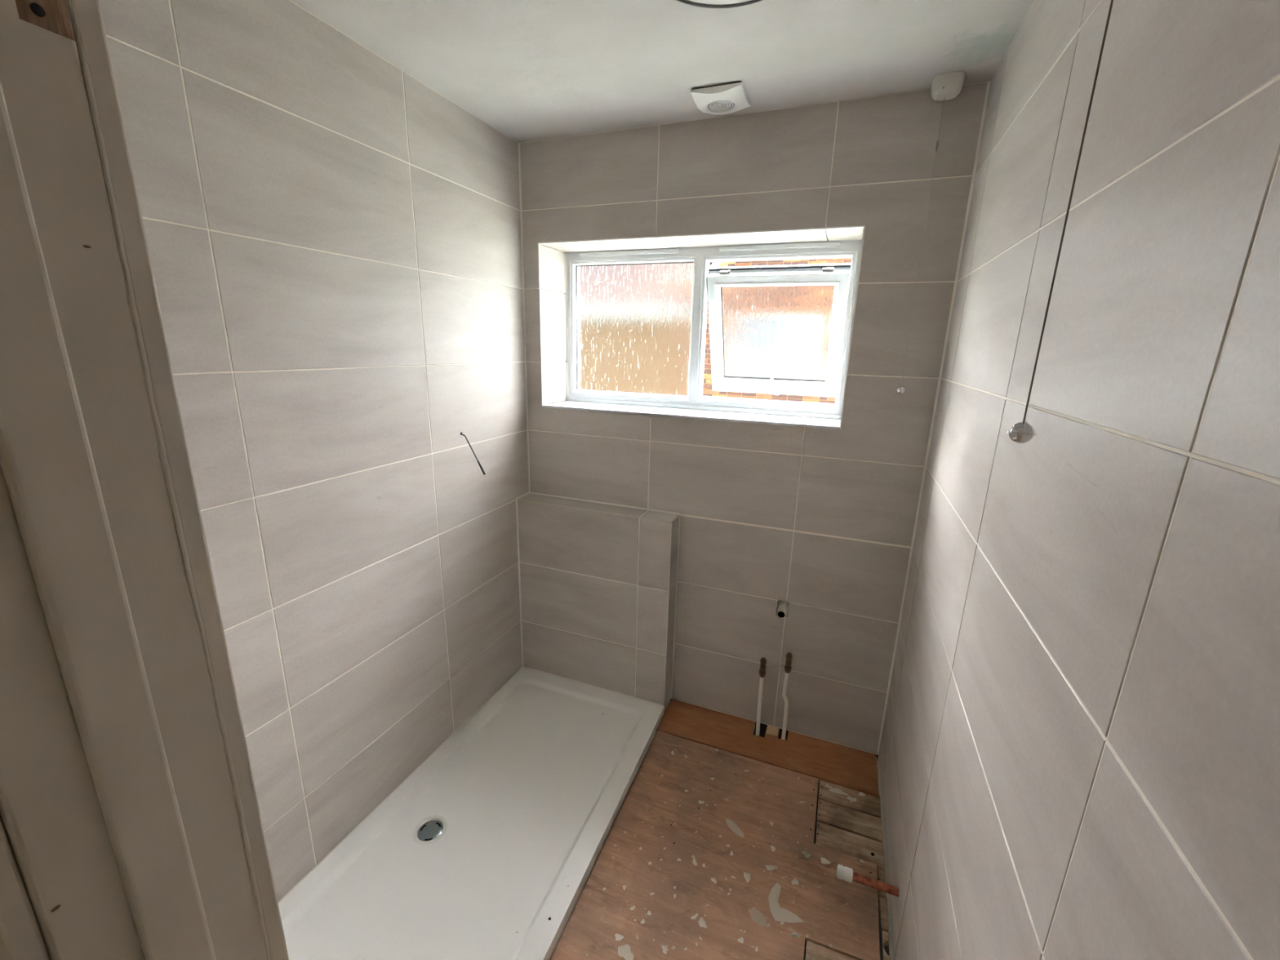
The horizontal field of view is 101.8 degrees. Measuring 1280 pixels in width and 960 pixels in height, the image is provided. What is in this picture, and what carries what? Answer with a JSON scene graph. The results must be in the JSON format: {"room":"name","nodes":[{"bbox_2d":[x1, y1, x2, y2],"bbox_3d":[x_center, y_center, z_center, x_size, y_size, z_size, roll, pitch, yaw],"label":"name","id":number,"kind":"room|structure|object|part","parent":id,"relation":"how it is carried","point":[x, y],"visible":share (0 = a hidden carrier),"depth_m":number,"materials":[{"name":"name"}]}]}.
{"room":"bathroom","nodes":[
{"label":"bathroom","id":0,"kind":"room"},
{"bbox_2d":[99,0,528,902],"bbox_3d":[-0.822,-0.028,1.735,0.120,2.381,2.020,7,16,20],"label":"wall","id":1,"kind":"structure","parent":0,"point":[334,239],"depth_m":1.45,"materials":[{"name":"white tile"}]},
{"bbox_2d":[460,431,485,475],"bbox_3d":[-0.638,-0.101,1.944,0.142,0.154,0.013,7,16,20],"label":"cable","id":2,"kind":"object","parent":1,"relation":"attached to","point":[477,460],"visible":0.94,"depth_m":1.93,"materials":[{"name":"black plastic"}]},
{"bbox_2d":[515,498,523,666],"bbox_3d":[-0.561,0.497,2.427,0.006,0.853,0.006,7,16,20],"label":"trim","id":3,"kind":"structure","parent":1,"relation":"attached to","point":[517,513],"depth_m":2.42,"materials":[{"name":"white plastic"}]},
{"bbox_2d":[516,492,529,498],"bbox_3d":[-0.531,0.070,2.369,0.005,0.005,0.106,7,16,20],"label":"trim","id":4,"kind":"structure","parent":1,"relation":"attached to","point":[528,492],"depth_m":2.37,"materials":[{"name":"white plastic"}]},
{"bbox_2d":[290,0,1033,142],"bbox_3d":[-0.242,-0.975,0.501,1.842,0.100,3.400,7,16,20],"label":"ceiling","id":5,"kind":"structure","parent":0,"point":[531,70],"depth_m":1.38,"materials":[{"name":"paint"}]},
{"bbox_2d":[675,0,764,8],"bbox_3d":[0.168,-1.020,0.990,0.349,0.039,0.349,7,16,20],"label":"recessed light","id":6,"kind":"object","parent":5,"relation":"in","point":[717,4],"visible":1,"depth_m":1.14,"materials":[{"name":"white plastic"}]},
{"bbox_2d":[688,0,751,4],"bbox_3d":[0.167,-1.006,0.993,0.331,0.010,0.331,7,16,20],"label":"diffuser","id":7,"kind":"object","parent":6,"relation":"attached to","point":[690,2],"depth_m":1.14,"materials":[{"name":"white plastic"}]},
{"bbox_2d":[690,81,751,114],"bbox_3d":[0.255,-1.189,1.632,0.157,0.030,0.151,7,16,20],"label":"fan","id":8,"kind":"object","parent":5,"relation":"attached to","point":[728,98],"visible":1,"depth_m":1.59,"materials":[{"name":"white plastic"}]},
{"bbox_3d":[0.256,-1.201,1.629,0.149,0.005,0.143,7,16,20],"label":"plate","id":9,"kind":"part","parent":8,"relation":"part of","materials":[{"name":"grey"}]},
{"bbox_2d":[706,99,735,112],"bbox_3d":[0.255,-1.181,1.634,0.091,0.012,0.091,0,15,-4],"label":"grille","id":10,"kind":"object","parent":8,"relation":"attached to","point":[713,105],"depth_m":1.64,"materials":[{"name":"white plastic"}]},
{"bbox_2d":[930,71,964,101],"bbox_3d":[0.885,-1.131,1.500,0.080,0.045,0.076,7,16,20],"label":"switch","id":11,"kind":"object","parent":5,"relation":"attached to","point":[948,86],"visible":1,"depth_m":1.48,"materials":[{"name":"grey plastic"}]},
{"bbox_2d":[895,97,944,394],"bbox_3d":[0.872,-0.697,1.614,0.031,0.853,0.031,7,16,20],"label":"pull cord","id":12,"kind":"object","parent":11,"relation":"hanging from","point":[901,389],"visible":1,"depth_m":1.62,"materials":[{"name":"beige"}]},
{"bbox_2d":[1006,0,1113,443],"bbox_3d":[0.527,-0.475,0.598,0.082,0.878,0.084,7,16,20],"label":"pull cord","id":13,"kind":"object","parent":5,"relation":"hanging from","point":[1023,432],"visible":1,"depth_m":0.66,"materials":[{"name":"grey plastic"}]},
{"bbox_2d":[550,698,890,959],"bbox_3d":[-0.301,1.405,1.119,1.842,0.162,3.400,7,16,20],"label":"floor","id":14,"kind":"structure","parent":0,"point":[726,841],"depth_m":1.67,"materials":[{"name":"brown wood"}]},
{"bbox_2d":[278,666,664,959],"bbox_3d":[-0.507,1.157,1.682,0.768,0.046,1.610,7,16,20],"label":"shower tray","id":15,"kind":"object","parent":14,"relation":"on","point":[488,850],"visible":0.98,"depth_m":1.67,"materials":[{"name":"white plastic"}]},
{"bbox_3d":[-0.686,1.150,1.701,0.080,0.009,0.080,7,16,20],"label":"drain trim","id":16,"kind":"part","parent":15,"relation":"part of","materials":[{"name":"silver metal"}]},
{"bbox_2d":[517,493,679,710],"bbox_3d":[-0.204,0.544,2.357,0.730,0.891,0.107,7,16,20],"label":"half wall","id":17,"kind":"structure","parent":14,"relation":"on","point":[598,580],"depth_m":2.28,"materials":[{"name":"white tile"}]},
{"bbox_3d":[-0.211,0.127,2.199,0.729,0.006,0.006,7,16,20],"label":"edge trim","id":18,"kind":"part","parent":17,"relation":"part of","materials":[{"name":"beige tile"}]},
{"bbox_3d":[0.115,0.581,2.180,0.005,0.847,0.004,7,16,20],"label":"edge trim","id":19,"kind":"part","parent":17,"relation":"part of","materials":[{"name":"beige tile"}]},
{"bbox_2d":[755,657,766,735],"bbox_3d":[0.501,0.907,2.171,0.027,0.367,0.028,7,16,20],"label":"supply pipe","id":20,"kind":"object","parent":14,"relation":"on","point":[762,661],"visible":1,"depth_m":2.16,"materials":[{"name":"white plastic"}]},
{"bbox_2d":[781,652,792,740],"bbox_3d":[0.596,0.895,2.130,0.034,0.415,0.028,7,16,20],"label":"supply pipe","id":21,"kind":"object","parent":14,"relation":"on","point":[788,667],"visible":0.97,"depth_m":2.12,"materials":[{"name":"white plastic"}]},
{"bbox_2d":[520,81,987,754],"bbox_3d":[0.293,-0.148,2.208,1.842,2.333,0.300,7,16,20],"label":"wall","id":22,"kind":"structure","parent":0,"point":[818,521],"depth_m":1.96,"materials":[{"name":"white tile"}]},
{"bbox_2d":[518,142,530,492],"bbox_3d":[-0.495,-0.635,2.234,0.006,1.438,0.006,7,16,20],"label":"trim","id":23,"kind":"structure","parent":22,"relation":"attached to","point":[519,157],"depth_m":2.21,"materials":[{"name":"white plastic"}]},
{"bbox_2d":[529,492,679,514],"bbox_3d":[-0.175,0.099,2.289,0.729,0.005,0.005,7,16,20],"label":"trim","id":24,"kind":"structure","parent":22,"relation":"attached to","point":[530,492],"depth_m":2.28,"materials":[{"name":"white plastic"}]},
{"bbox_2d":[671,514,680,698],"bbox_3d":[0.156,0.574,2.275,0.005,0.890,0.005,7,16,20],"label":"trim","id":25,"kind":"structure","parent":22,"relation":"attached to","point":[679,514],"depth_m":2.27,"materials":[{"name":"white plastic"}]},
{"bbox_2d":[537,225,866,429],"bbox_3d":[0.242,-0.635,2.224,1.249,0.675,0.519,7,16,20],"label":"window","id":26,"kind":"structure","parent":22,"relation":"in","point":[637,319],"depth_m":2.24,"materials":[{"name":"white plastic"}]},
{"bbox_3d":[-0.422,-0.650,2.206,0.005,0.661,0.005,7,16,20],"label":"reveal trim","id":27,"kind":"part","parent":26,"relation":"part of","materials":[{"name":"white plastic"}]},
{"bbox_2d":[578,248,679,257],"bbox_3d":[-0.054,-0.970,2.221,0.460,0.018,0.009,7,16,20],"label":"vent","id":28,"kind":"object","parent":26,"relation":"attached to","point":[663,252],"depth_m":2.21,"materials":[{"name":"white plastic"}]},
{"bbox_3d":[-0.037,-0.670,2.325,0.557,0.556,0.005,7,16,20],"label":"glass pane","id":29,"kind":"part","parent":26,"relation":"part of","materials":[{"name":"white"}]},
{"bbox_3d":[0.184,-0.280,2.175,1.232,0.010,0.228,7,16,20],"label":"sill","id":30,"kind":"part","parent":26,"relation":"part of","materials":[{"name":"white plastic"}]},
{"bbox_3d":[0.160,-0.898,1.910,1.237,0.005,0.005,7,16,20],"label":"reveal trim","id":31,"kind":"part","parent":26,"relation":"part of","materials":[{"name":"white plastic"}]},
{"bbox_3d":[0.595,-0.421,2.311,0.047,0.090,0.072,7,16,20],"label":"sash handle","id":32,"kind":"part","parent":26,"relation":"part of","materials":[{"name":"white plastic"}]},
{"bbox_3d":[0.573,-0.621,2.220,0.456,0.393,0.181,7,16,20],"label":"sash glass","id":33,"kind":"part","parent":26,"relation":"part of","materials":[{"name":"white"}]},
{"bbox_3d":[0.572,-0.613,2.219,0.548,0.498,0.259,7,16,20],"label":"sash","id":34,"kind":"part","parent":26,"relation":"part of","materials":[{"name":"white plastic"}]},
{"bbox_2d":[718,241,839,251],"bbox_3d":[0.527,-0.900,2.005,0.456,0.018,0.009,7,16,20],"label":"vent","id":35,"kind":"object","parent":26,"relation":"attached to","point":[809,246],"depth_m":1.99,"materials":[{"name":"white plastic"}]},
{"bbox_3d":[0.726,-0.510,1.779,0.005,0.661,0.005,7,16,20],"label":"reveal trim","id":36,"kind":"part","parent":26,"relation":"part of","materials":[{"name":"white plastic"}]},
{"bbox_2d":[777,600,788,618],"bbox_3d":[0.575,0.520,2.094,0.038,0.038,0.102,7,16,20],"label":"pipe","id":37,"kind":"object","parent":22,"relation":"attached to","point":[783,606],"visible":0.95,"depth_m":2.08,"materials":[{"name":"beige plastic"}]},
{"bbox_2d":[876,80,991,755],"bbox_3d":[0.980,-0.024,1.792,0.006,2.329,0.006,7,16,20],"label":"trim","id":38,"kind":"structure","parent":22,"relation":"attached to","point":[988,82],"depth_m":1.72,"materials":[{"name":"white plastic"}]},
{"bbox_2d":[877,0,1279,959],"bbox_3d":[0.530,0.322,0.515,0.120,2.381,3.400,7,16,20],"label":"wall","id":39,"kind":"structure","parent":0,"point":[1078,758],"depth_m":0.59,"materials":[{"name":"white tile"}]},
{"bbox_2d":[836,864,898,897],"bbox_3d":[0.657,1.123,1.444,0.207,0.034,0.034,7,16,20],"label":"copper pipe","id":40,"kind":"object","parent":39,"relation":"attached to","point":[846,873],"visible":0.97,"depth_m":1.45,"materials":[{"name":"orange metal"}]},
{"bbox_3d":[-0.471,0.308,0.476,1.723,2.381,0.151,7,16,20],"label":"wall","id":41,"kind":"structure","parent":0,"visible":0},
{"bbox_2d":[0,0,288,959],"bbox_3d":[-0.094,0.467,0.355,0.865,2.068,0.170,7,16,20],"label":"door","id":42,"kind":"structure","parent":41,"relation":"in","point":[131,826],"depth_m":0.39,"materials":[{"name":"paint"}]},
{"bbox_3d":[-0.491,0.439,0.423,0.072,2.068,0.018,7,16,20],"label":"architrave","id":43,"kind":"part","parent":42,"relation":"part of","materials":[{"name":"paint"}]},
{"label":"outside","id":44,"kind":"structure","parent":0,"visible":0},
{"bbox_3d":[6.785,-0.997,21.679,50.000,0.100,39.400,7,16,20],"label":"ground","id":45,"kind":"structure","parent":44,"visible":0},
{"bbox_2d":[702,257,852,404],"bbox_3d":[4.285,-2.256,9.823,5.120,8.174,6.080,7,16,20],"label":"house","id":46,"kind":"structure","parent":45,"relation":"on","point":[708,390],"depth_m":7.62,"materials":[{"name":"brown brick"}]}
]}

